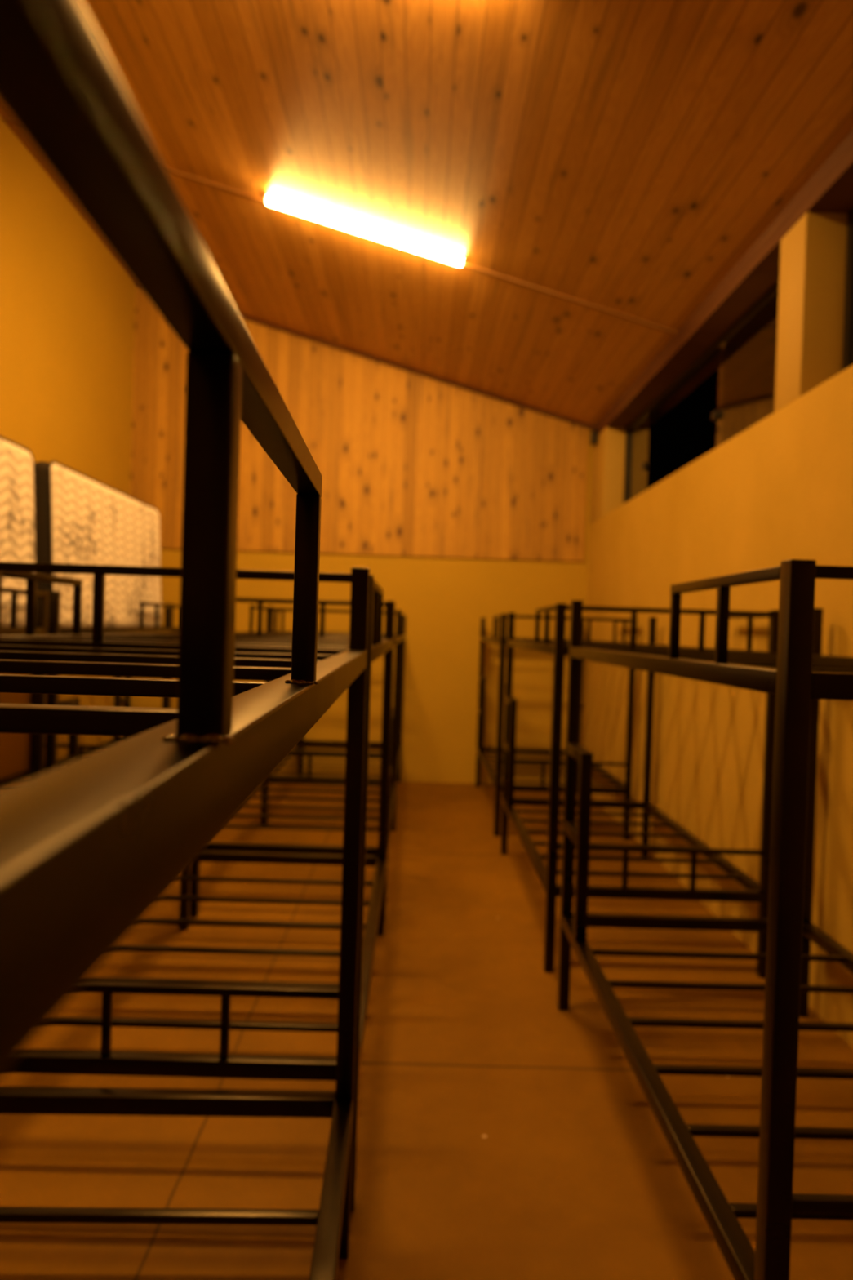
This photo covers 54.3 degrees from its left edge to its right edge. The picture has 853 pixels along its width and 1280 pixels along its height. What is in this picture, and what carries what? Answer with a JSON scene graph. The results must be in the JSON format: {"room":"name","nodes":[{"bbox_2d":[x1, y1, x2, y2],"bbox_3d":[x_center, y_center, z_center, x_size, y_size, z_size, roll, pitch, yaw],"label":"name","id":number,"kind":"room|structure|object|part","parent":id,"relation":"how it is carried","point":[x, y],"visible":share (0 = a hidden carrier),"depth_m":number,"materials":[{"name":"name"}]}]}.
{"room":"dormitory","nodes":[
{"label":"dormitory","id":0,"kind":"room"},
{"bbox_2d":[0,116,135,788],"bbox_3d":[-2.644,-0.939,1.882,0.200,4.365,10.848,2,1,-1],"label":"wall","id":1,"kind":"structure","parent":0,"point":[68,303],"depth_m":5.75,"materials":[{"name":"paint"}]},
{"bbox_2d":[130,429,592,785],"bbox_3d":[-0.509,-0.941,7.431,4.596,4.365,0.200,2,1,-1],"label":"wall","id":2,"kind":"structure","parent":0,"point":[443,602],"depth_m":7.35,"materials":[{"name":"paint"}]},
{"bbox_2d":[129,284,588,561],"bbox_3d":[-0.575,-1.911,7.307,4.001,2.314,0.022,2,1,-1],"label":"cladding","id":3,"kind":"object","parent":2,"relation":"attached to","point":[409,464],"visible":0.71,"depth_m":7.30,"materials":[{"name":"brown wood"}]},
{"bbox_2d":[134,280,594,430],"bbox_3d":[-0.534,-2.487,7.275,4.046,1.160,0.028,2,1,-1],"label":"trim","id":4,"kind":"structure","parent":2,"relation":"attached to","point":[243,317],"depth_m":7.27,"materials":[{"name":"brown wood"}]},
{"bbox_2d":[0,781,852,1279],"bbox_3d":[-0.517,1.371,1.936,4.596,0.120,11.248,2,1,-1],"label":"floor","id":5,"kind":"structure","parent":0,"point":[504,1133],"depth_m":2.40,"materials":[{"name":"tile"}]},
{"bbox_2d":[0,586,48,777],"bbox_3d":[-2.140,0.513,2.808,0.900,1.472,1.770,2,1,-1],"label":"bunk bed","id":6,"kind":"object","parent":5,"relation":"on","point":[42,597],"visible":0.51,"depth_m":3.65,"materials":[{"name":"black paint"}]},
{"bbox_2d":[0,435,36,627],"bbox_3d":[-1.804,-0.435,2.875,0.176,0.804,1.714,2,1,-1],"label":"mattress","id":7,"kind":"object","parent":6,"relation":"on","point":[17,473],"visible":0.71,"depth_m":3.53,"materials":[{"name":"beige fabric"}]},
{"bbox_3d":[-1.693,-0.024,2.806,0.040,0.037,1.694,2,1,-1],"label":"rail","id":8,"kind":"part","parent":6,"relation":"part of","materials":[{"name":"black metal"}]},
{"bbox_3d":[-1.719,0.515,3.679,0.038,1.472,0.038,2,1,-1],"label":"leg","id":9,"kind":"part","parent":6,"relation":"part of","materials":[{"name":"black paint"}]},
{"bbox_2d":[0,591,172,790],"bbox_3d":[-2.161,0.489,4.668,0.900,1.472,1.770,2,1,-1],"label":"bunk bed","id":10,"kind":"object","parent":5,"relation":"on","point":[51,746],"visible":0.35,"depth_m":4.04,"materials":[{"name":"black paint"}]},
{"bbox_3d":[-2.603,0.887,4.668,0.040,0.037,1.694,2,1,-1],"label":"rail","id":11,"kind":"part","parent":10,"relation":"part of","materials":[{"name":"black metal"}]},
{"bbox_3d":[-2.601,0.465,5.529,0.038,1.472,0.038,2,1,-1],"label":"leg","id":12,"kind":"part","parent":10,"relation":"part of","materials":[{"name":"black paint"}]},
{"bbox_3d":[-1.720,0.514,3.807,0.038,1.472,0.038,2,1,-1],"label":"leg","id":13,"kind":"part","parent":10,"relation":"part of","materials":[{"name":"black paint"}]},
{"bbox_2d":[34,460,161,628],"bbox_3d":[-1.824,-0.459,4.717,0.189,0.802,1.659,2,1,0],"label":"mattress","id":14,"kind":"object","parent":10,"relation":"on","point":[81,518],"visible":0.75,"depth_m":4.41,"materials":[{"name":"beige fabric"}]},
{"bbox_3d":[-1.714,-0.048,4.666,0.040,0.037,1.694,2,1,-1],"label":"rail","id":15,"kind":"part","parent":10,"relation":"part of","materials":[{"name":"black metal"}]},
{"bbox_3d":[-1.740,0.491,5.539,0.038,1.472,0.038,2,1,-1],"label":"leg","id":16,"kind":"part","parent":10,"relation":"part of","materials":[{"name":"black paint"}]},
{"bbox_2d":[44,603,179,768],"bbox_3d":[-2.180,0.466,6.442,0.900,1.472,1.770,2,1,-1],"label":"bunk bed","id":17,"kind":"object","parent":5,"relation":"on","point":[118,700],"visible":0.12,"depth_m":6.71,"materials":[{"name":"black paint"}]},
{"bbox_3d":[-2.623,0.864,6.443,0.040,0.037,1.694,2,1,-1],"label":"rail","id":18,"kind":"part","parent":17,"relation":"part of","materials":[{"name":"black metal"}]},
{"bbox_3d":[-2.621,0.442,7.303,0.038,1.472,0.038,2,1,-1],"label":"leg","id":19,"kind":"part","parent":17,"relation":"part of","materials":[{"name":"black paint"}]},
{"bbox_3d":[-1.740,0.491,5.582,0.038,1.472,0.038,2,1,-1],"label":"leg","id":20,"kind":"part","parent":17,"relation":"part of","materials":[{"name":"black paint"}]},
{"bbox_3d":[-1.734,-0.070,6.441,0.040,0.037,1.694,2,1,-1],"label":"rail","id":21,"kind":"part","parent":17,"relation":"part of","materials":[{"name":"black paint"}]},
{"bbox_2d":[0,0,369,1279],"bbox_3d":[-0.565,0.583,0.906,0.905,1.478,1.770,2,1,-2],"label":"bunk bed","id":22,"kind":"object","parent":5,"relation":"on","point":[89,843],"visible":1,"depth_m":0.33,"materials":[{"name":"black paint"}]},
{"bbox_3d":[-0.608,0.987,1.777,0.824,0.040,0.038,2,1,-2],"label":"rail","id":23,"kind":"part","parent":22,"relation":"part of","materials":[{"name":"black metal"}]},
{"bbox_3d":[-0.577,0.028,1.765,0.824,0.040,0.038,2,1,-2],"label":"rail","id":24,"kind":"part","parent":22,"relation":"part of","materials":[{"name":"black metal"}]},
{"bbox_3d":[-0.120,0.051,0.913,0.040,0.037,1.694,2,1,-2],"label":"rail","id":25,"kind":"part","parent":22,"relation":"part of","materials":[{"name":"black metal"}]},
{"bbox_3d":[-0.151,1.010,0.925,0.040,0.037,1.694,2,1,-2],"label":"rail","id":26,"kind":"part","parent":22,"relation":"part of","materials":[{"name":"black metal"}]},
{"bbox_3d":[-0.164,0.585,1.785,0.038,1.478,0.038,2,1,-2],"label":"leg","id":27,"kind":"part","parent":22,"relation":"part of","materials":[{"name":"black paint"}]},
{"bbox_2d":[0,571,394,1211],"bbox_3d":[-0.604,0.561,2.791,0.900,1.472,1.770,2,1,-1],"label":"bunk bed","id":28,"kind":"object","parent":5,"relation":"on","point":[105,1061],"visible":0.56,"depth_m":2.09,"materials":[{"name":"black paint"}]},
{"bbox_3d":[-1.025,0.559,1.920,0.038,1.472,0.038,2,1,-1],"label":"leg","id":29,"kind":"part","parent":28,"relation":"part of","materials":[{"name":"black paint"}]},
{"bbox_3d":[-1.017,-0.002,2.779,0.040,0.037,1.694,2,1,-1],"label":"rail","id":30,"kind":"part","parent":28,"relation":"part of","materials":[{"name":"black metal"}]},
{"bbox_3d":[-0.608,0.985,1.930,0.824,0.040,0.038,2,1,-1],"label":"rail","id":31,"kind":"part","parent":28,"relation":"part of","materials":[{"name":"black metal"}]},
{"bbox_3d":[-0.577,0.024,1.918,0.824,0.040,0.038,2,1,-1],"label":"rail","id":32,"kind":"part","parent":28,"relation":"part of","materials":[{"name":"black metal"}]},
{"bbox_3d":[-1.045,0.537,3.652,0.038,1.472,0.038,2,1,-1],"label":"leg","id":33,"kind":"part","parent":28,"relation":"part of","materials":[{"name":"black paint"}]},
{"bbox_3d":[-0.627,0.963,3.662,0.824,0.040,0.038,2,1,-1],"label":"rail","id":34,"kind":"part","parent":28,"relation":"part of","materials":[{"name":"black metal"}]},
{"bbox_3d":[-0.597,0.002,3.650,0.824,0.040,0.038,2,1,-1],"label":"rail","id":35,"kind":"part","parent":28,"relation":"part of","materials":[{"name":"black metal"}]},
{"bbox_3d":[-0.164,0.586,1.930,0.038,1.472,0.038,2,1,-1],"label":"leg","id":36,"kind":"part","parent":28,"relation":"part of","materials":[{"name":"black paint"}]},
{"bbox_3d":[-0.187,0.986,2.801,0.040,0.037,1.694,2,1,-1],"label":"rail","id":37,"kind":"part","parent":28,"relation":"part of","materials":[{"name":"black metal"}]},
{"bbox_3d":[-0.157,0.025,2.789,0.040,0.037,1.694,2,1,-1],"label":"rail","id":38,"kind":"part","parent":28,"relation":"part of","materials":[{"name":"black metal"}]},
{"bbox_3d":[-0.183,0.564,3.662,0.038,1.472,0.038,2,1,-1],"label":"leg","id":39,"kind":"part","parent":28,"relation":"part of","materials":[{"name":"black paint"}]},
{"bbox_2d":[189,602,402,923],"bbox_3d":[-0.625,0.537,4.681,0.900,1.472,1.770,2,1,-1],"label":"bunk bed","id":40,"kind":"object","parent":5,"relation":"on","point":[211,846],"visible":0.51,"depth_m":4.64,"materials":[{"name":"black paint"}]},
{"bbox_3d":[-1.046,0.535,3.810,0.038,1.472,0.038,2,1,-1],"label":"leg","id":41,"kind":"part","parent":40,"relation":"part of","materials":[{"name":"black paint"}]},
{"bbox_3d":[-1.068,0.935,4.681,0.040,0.037,1.694,2,1,-1],"label":"rail","id":42,"kind":"part","parent":40,"relation":"part of","materials":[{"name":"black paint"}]},
{"bbox_3d":[-1.066,0.513,5.541,0.038,1.472,0.038,2,1,-1],"label":"leg","id":43,"kind":"part","parent":40,"relation":"part of","materials":[{"name":"black paint"}]},
{"bbox_3d":[-0.629,0.961,3.820,0.824,0.040,0.038,2,1,-1],"label":"rail","id":44,"kind":"part","parent":40,"relation":"part of","materials":[{"name":"black metal"}]},
{"bbox_3d":[-0.599,-0.001,3.808,0.824,0.040,0.038,2,1,-1],"label":"rail","id":45,"kind":"part","parent":40,"relation":"part of","materials":[{"name":"black metal"}]},
{"bbox_3d":[-0.648,0.939,5.551,0.824,0.040,0.038,2,1,-1],"label":"rail","id":46,"kind":"part","parent":40,"relation":"part of","materials":[{"name":"black metal"}]},
{"bbox_3d":[-0.618,-0.023,5.540,0.824,0.040,0.038,2,1,-1],"label":"rail","id":47,"kind":"part","parent":40,"relation":"part of","materials":[{"name":"black metal"}]},
{"bbox_3d":[-0.185,0.562,3.820,0.038,1.472,0.038,2,1,-1],"label":"leg","id":48,"kind":"part","parent":40,"relation":"part of","materials":[{"name":"black paint"}]},
{"bbox_3d":[-0.209,0.962,4.691,0.040,0.037,1.694,2,1,-1],"label":"rail","id":49,"kind":"part","parent":40,"relation":"part of","materials":[{"name":"black metal"}]},
{"bbox_3d":[-0.204,0.540,5.551,0.038,1.472,0.038,2,1,-1],"label":"leg","id":50,"kind":"part","parent":40,"relation":"part of","materials":[{"name":"black paint"}]},
{"bbox_3d":[-0.178,0.000,4.679,0.040,0.037,1.694,2,1,-1],"label":"rail","id":51,"kind":"part","parent":40,"relation":"part of","materials":[{"name":"black metal"}]},
{"bbox_2d":[266,606,405,829],"bbox_3d":[-0.645,0.514,6.461,0.900,1.472,1.770,2,1,-1],"label":"bunk bed","id":52,"kind":"object","parent":5,"relation":"on","point":[300,745],"visible":0.3,"depth_m":6.49,"materials":[{"name":"black paint"}]},
{"bbox_3d":[-1.066,0.512,5.590,0.038,1.472,0.038,2,1,-1],"label":"leg","id":53,"kind":"part","parent":52,"relation":"part of","materials":[{"name":"black paint"}]},
{"bbox_3d":[-1.088,0.912,6.461,0.040,0.037,1.694,2,1,-1],"label":"rail","id":54,"kind":"part","parent":52,"relation":"part of","materials":[{"name":"black metal"}]},
{"bbox_3d":[-1.086,0.490,7.322,0.038,1.472,0.038,2,1,-1],"label":"leg","id":55,"kind":"part","parent":52,"relation":"part of","materials":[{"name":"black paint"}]},
{"bbox_3d":[-0.649,0.938,5.601,0.824,0.040,0.038,2,1,-1],"label":"rail","id":56,"kind":"part","parent":52,"relation":"part of","materials":[{"name":"black metal"}]},
{"bbox_3d":[-0.668,0.916,7.332,0.824,0.040,0.038,2,1,-1],"label":"rail","id":57,"kind":"part","parent":52,"relation":"part of","materials":[{"name":"black metal"}]},
{"bbox_3d":[-0.205,0.539,5.600,0.038,1.472,0.038,2,1,-1],"label":"leg","id":58,"kind":"part","parent":52,"relation":"part of","materials":[{"name":"black paint"}]},
{"bbox_3d":[-0.229,0.939,6.471,0.040,0.037,1.694,2,1,-1],"label":"rail","id":59,"kind":"part","parent":52,"relation":"part of","materials":[{"name":"black metal"}]},
{"bbox_3d":[-0.224,0.517,7.332,0.038,1.472,0.038,2,1,-1],"label":"leg","id":60,"kind":"part","parent":52,"relation":"part of","materials":[{"name":"black paint"}]},
{"bbox_2d":[475,613,637,839],"bbox_3d":[0.909,0.564,6.373,0.900,1.472,1.770,2,1,-1],"label":"bunk bed","id":61,"kind":"object","parent":5,"relation":"on","point":[621,788],"visible":0.76,"depth_m":5.50,"materials":[{"name":"black paint"}]},
{"bbox_3d":[0.469,0.540,7.234,0.038,1.472,0.038,2,1,-1],"label":"leg","id":62,"kind":"part","parent":61,"relation":"part of","materials":[{"name":"black paint"}]},
{"bbox_3d":[0.466,0.962,6.373,0.040,0.037,1.694,2,1,-1],"label":"rail","id":63,"kind":"part","parent":61,"relation":"part of","materials":[{"name":"black metal"}]},
{"bbox_3d":[0.496,0.001,6.362,0.040,0.037,1.694,2,1,-1],"label":"rail","id":64,"kind":"part","parent":61,"relation":"part of","materials":[{"name":"black metal"}]},
{"bbox_3d":[0.488,0.562,5.502,0.038,1.472,0.038,2,1,-1],"label":"leg","id":65,"kind":"part","parent":61,"relation":"part of","materials":[{"name":"black paint"}]},
{"bbox_3d":[0.886,0.966,7.244,0.824,0.040,0.038,2,1,-1],"label":"rail","id":66,"kind":"part","parent":61,"relation":"part of","materials":[{"name":"black metal"}]},
{"bbox_3d":[0.906,0.988,5.513,0.824,0.040,0.038,2,1,-1],"label":"rail","id":67,"kind":"part","parent":61,"relation":"part of","materials":[{"name":"black metal"}]},
{"bbox_3d":[0.936,0.027,5.501,0.824,0.040,0.038,2,1,-1],"label":"rail","id":68,"kind":"part","parent":61,"relation":"part of","materials":[{"name":"black metal"}]},
{"bbox_3d":[1.330,0.567,7.244,0.038,1.472,0.038,2,1,-1],"label":"leg","id":69,"kind":"part","parent":61,"relation":"part of","materials":[{"name":"black paint"}]},
{"bbox_3d":[1.326,0.989,6.383,0.040,0.037,1.694,2,1,-1],"label":"rail","id":70,"kind":"part","parent":61,"relation":"part of","materials":[{"name":"black metal"}]},
{"bbox_3d":[1.349,0.589,5.512,0.038,1.472,0.038,2,1,-1],"label":"leg","id":71,"kind":"part","parent":61,"relation":"part of","materials":[{"name":"black paint"}]},
{"bbox_2d":[500,603,778,977],"bbox_3d":[0.933,0.592,4.194,0.900,1.472,1.770,2,1,-1],"label":"bunk bed","id":72,"kind":"object","parent":5,"relation":"on","point":[755,891],"visible":0.87,"depth_m":3.33,"materials":[{"name":"black paint"}]},
{"bbox_3d":[0.493,0.568,5.054,0.038,1.472,0.038,2,1,-1],"label":"leg","id":73,"kind":"part","parent":72,"relation":"part of","materials":[{"name":"black paint"}]},
{"bbox_3d":[0.491,0.990,4.194,0.040,0.037,1.694,2,1,-1],"label":"rail","id":74,"kind":"part","parent":72,"relation":"part of","materials":[{"name":"black metal"}]},
{"bbox_3d":[0.521,0.029,4.182,0.040,0.037,1.694,2,1,-1],"label":"rail","id":75,"kind":"part","parent":72,"relation":"part of","materials":[{"name":"black metal"}]},
{"bbox_3d":[0.512,0.590,3.323,0.038,1.472,0.038,2,1,-1],"label":"leg","id":76,"kind":"part","parent":72,"relation":"part of","materials":[{"name":"black paint"}]},
{"bbox_3d":[0.911,0.994,5.065,0.824,0.040,0.038,2,1,-1],"label":"rail","id":77,"kind":"part","parent":72,"relation":"part of","materials":[{"name":"black metal"}]},
{"bbox_3d":[0.941,0.032,5.053,0.824,0.040,0.038,2,1,-1],"label":"rail","id":78,"kind":"part","parent":72,"relation":"part of","materials":[{"name":"black metal"}]},
{"bbox_3d":[1.354,0.595,5.064,0.038,1.472,0.038,2,1,-1],"label":"leg","id":79,"kind":"part","parent":72,"relation":"part of","materials":[{"name":"black paint"}]},
{"bbox_3d":[0.930,1.016,3.333,0.824,0.040,0.038,2,1,-1],"label":"rail","id":80,"kind":"part","parent":72,"relation":"part of","materials":[{"name":"black metal"}]},
{"bbox_3d":[0.960,0.054,3.321,0.824,0.040,0.038,2,1,-1],"label":"rail","id":81,"kind":"part","parent":72,"relation":"part of","materials":[{"name":"black metal"}]},
{"bbox_3d":[1.350,1.017,4.204,0.040,0.037,1.694,2,1,-1],"label":"rail","id":82,"kind":"part","parent":72,"relation":"part of","materials":[{"name":"black metal"}]},
{"bbox_3d":[1.380,0.055,4.192,0.040,0.037,1.694,2,1,-1],"label":"rail","id":83,"kind":"part","parent":72,"relation":"part of","materials":[{"name":"black metal"}]},
{"bbox_3d":[1.374,0.617,3.333,0.038,1.472,0.038,2,1,-1],"label":"leg","id":84,"kind":"part","parent":72,"relation":"part of","materials":[{"name":"black paint"}]},
{"bbox_2d":[557,559,852,1279],"bbox_3d":[0.957,0.619,2.129,0.900,1.472,1.770,2,1,-1],"label":"bunk bed","id":85,"kind":"object","parent":5,"relation":"on","point":[799,676],"visible":1,"depth_m":1.52,"materials":[{"name":"black paint"}]},
{"bbox_3d":[0.516,0.594,2.990,0.038,1.472,0.038,2,1,-1],"label":"leg","id":86,"kind":"part","parent":85,"relation":"part of","materials":[{"name":"black paint"}]},
{"bbox_3d":[0.514,1.016,2.129,0.040,0.037,1.694,2,1,-1],"label":"rail","id":87,"kind":"part","parent":85,"relation":"part of","materials":[{"name":"black metal"}]},
{"bbox_3d":[0.934,1.020,3.000,0.824,0.040,0.038,2,1,-1],"label":"rail","id":88,"kind":"part","parent":85,"relation":"part of","materials":[{"name":"black metal"}]},
{"bbox_3d":[0.544,0.055,2.117,0.040,0.037,1.694,2,1,-1],"label":"rail","id":89,"kind":"part","parent":85,"relation":"part of","materials":[{"name":"black metal"}]},
{"bbox_3d":[0.964,0.059,2.988,0.824,0.040,0.038,2,1,-1],"label":"rail","id":90,"kind":"part","parent":85,"relation":"part of","materials":[{"name":"black metal"}]},
{"bbox_3d":[0.535,0.616,1.258,0.038,1.472,0.038,2,1,-1],"label":"leg","id":91,"kind":"part","parent":85,"relation":"part of","materials":[{"name":"black paint"}]},
{"bbox_3d":[1.378,0.621,3.000,0.038,1.472,0.038,2,1,-1],"label":"leg","id":92,"kind":"part","parent":85,"relation":"part of","materials":[{"name":"black paint"}]},
{"bbox_3d":[1.373,1.043,2.139,0.040,0.037,1.694,2,1,-1],"label":"rail","id":93,"kind":"part","parent":85,"relation":"part of","materials":[{"name":"black metal"}]},
{"bbox_3d":[0.983,0.081,1.256,0.824,0.040,0.038,2,1,-1],"label":"rail","id":94,"kind":"part","parent":85,"relation":"part of","materials":[{"name":"black metal"}]},
{"bbox_3d":[1.404,0.082,2.127,0.040,0.037,1.694,2,1,-1],"label":"rail","id":95,"kind":"part","parent":85,"relation":"part of","materials":[{"name":"black metal"}]},
{"bbox_2d":[0,0,852,426],"bbox_3d":[-0.397,-2.470,1.888,4.596,1.404,11.248,2,1,-1],"label":"ceiling","id":96,"kind":"structure","parent":0,"point":[624,157],"depth_m":3.84,"materials":[{"name":"brown wood"}]},
{"bbox_2d":[0,113,677,335],"bbox_3d":[-0.507,-2.465,4.946,4.046,1.146,0.035,2,1,-1],"label":"trim","id":97,"kind":"structure","parent":96,"relation":"attached to","point":[188,176],"depth_m":4.95,"materials":[{"name":"brown wood"}]},
{"bbox_2d":[264,193,465,266],"bbox_3d":[-0.359,-2.402,4.881,1.180,0.366,0.068,2,1,-1],"label":"light","id":98,"kind":"object","parent":96,"relation":"attached to","point":[271,200],"visible":1,"depth_m":4.86,"materials":[{"name":"white plastic"}]},
{"bbox_2d":[590,426,626,524],"bbox_3d":[1.633,-1.379,7.090,0.350,0.735,0.518,2,1,-1],"label":"pillar","id":99,"kind":"structure","parent":0,"point":[608,455],"depth_m":6.83,"materials":[{"name":"white paint"}]},
{"bbox_2d":[590,430,598,445],"bbox_3d":[1.442,-1.739,7.145,0.052,0.110,0.100,2,1,-1],"label":"junction box","id":100,"kind":"object","parent":99,"relation":"attached to","point":[594,433],"visible":1,"depth_m":7.09,"materials":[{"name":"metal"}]},
{"bbox_2d":[582,364,852,1048],"bbox_3d":[1.643,0.216,1.945,0.350,2.325,10.848,2,1,-1],"label":"wall","id":101,"kind":"structure","parent":0,"point":[780,489],"depth_m":3.90,"materials":[{"name":"beige paint"}]},
{"bbox_2d":[622,279,779,504],"bbox_3d":[1.662,-1.355,5.192,0.062,0.735,3.280,2,1,-1],"label":"window","id":102,"kind":"structure","parent":101,"relation":"in","point":[748,348],"depth_m":4.48,"materials":[{"name":"metal"}]},
{"bbox_3d":[1.658,-1.364,6.507,0.008,0.660,0.570,2,1,-1],"label":"pane","id":103,"kind":"part","parent":102,"relation":"part of","materials":[{"name":"clear glass"}]},
{"bbox_3d":[1.670,-1.335,4.167,0.008,0.660,1.150,2,1,-1],"label":"pane","id":104,"kind":"part","parent":102,"relation":"part of","materials":[{"name":"clear glass"}]},
{"bbox_2d":[841,208,852,371],"bbox_3d":[1.700,-1.311,1.758,0.062,0.735,3.110,2,1,-1],"label":"window","id":105,"kind":"structure","parent":101,"relation":"in","point":[847,343],"depth_m":3.28,"materials":[{"name":"metal"}]},
{"bbox_2d":[594,129,852,435],"bbox_3d":[1.705,-1.740,1.910,0.350,0.119,10.826,2,1,-1],"label":"beam","id":106,"kind":"structure","parent":0,"point":[829,189],"depth_m":4.24,"materials":[{"name":"brown wood"}]},
{"bbox_2d":[774,212,847,412],"bbox_3d":[1.674,-1.333,3.432,0.350,0.735,0.240,2,1,-1],"label":"pillar","id":107,"kind":"structure","parent":0,"point":[812,264],"depth_m":3.31,"materials":[{"name":"white paint"}]}
]}

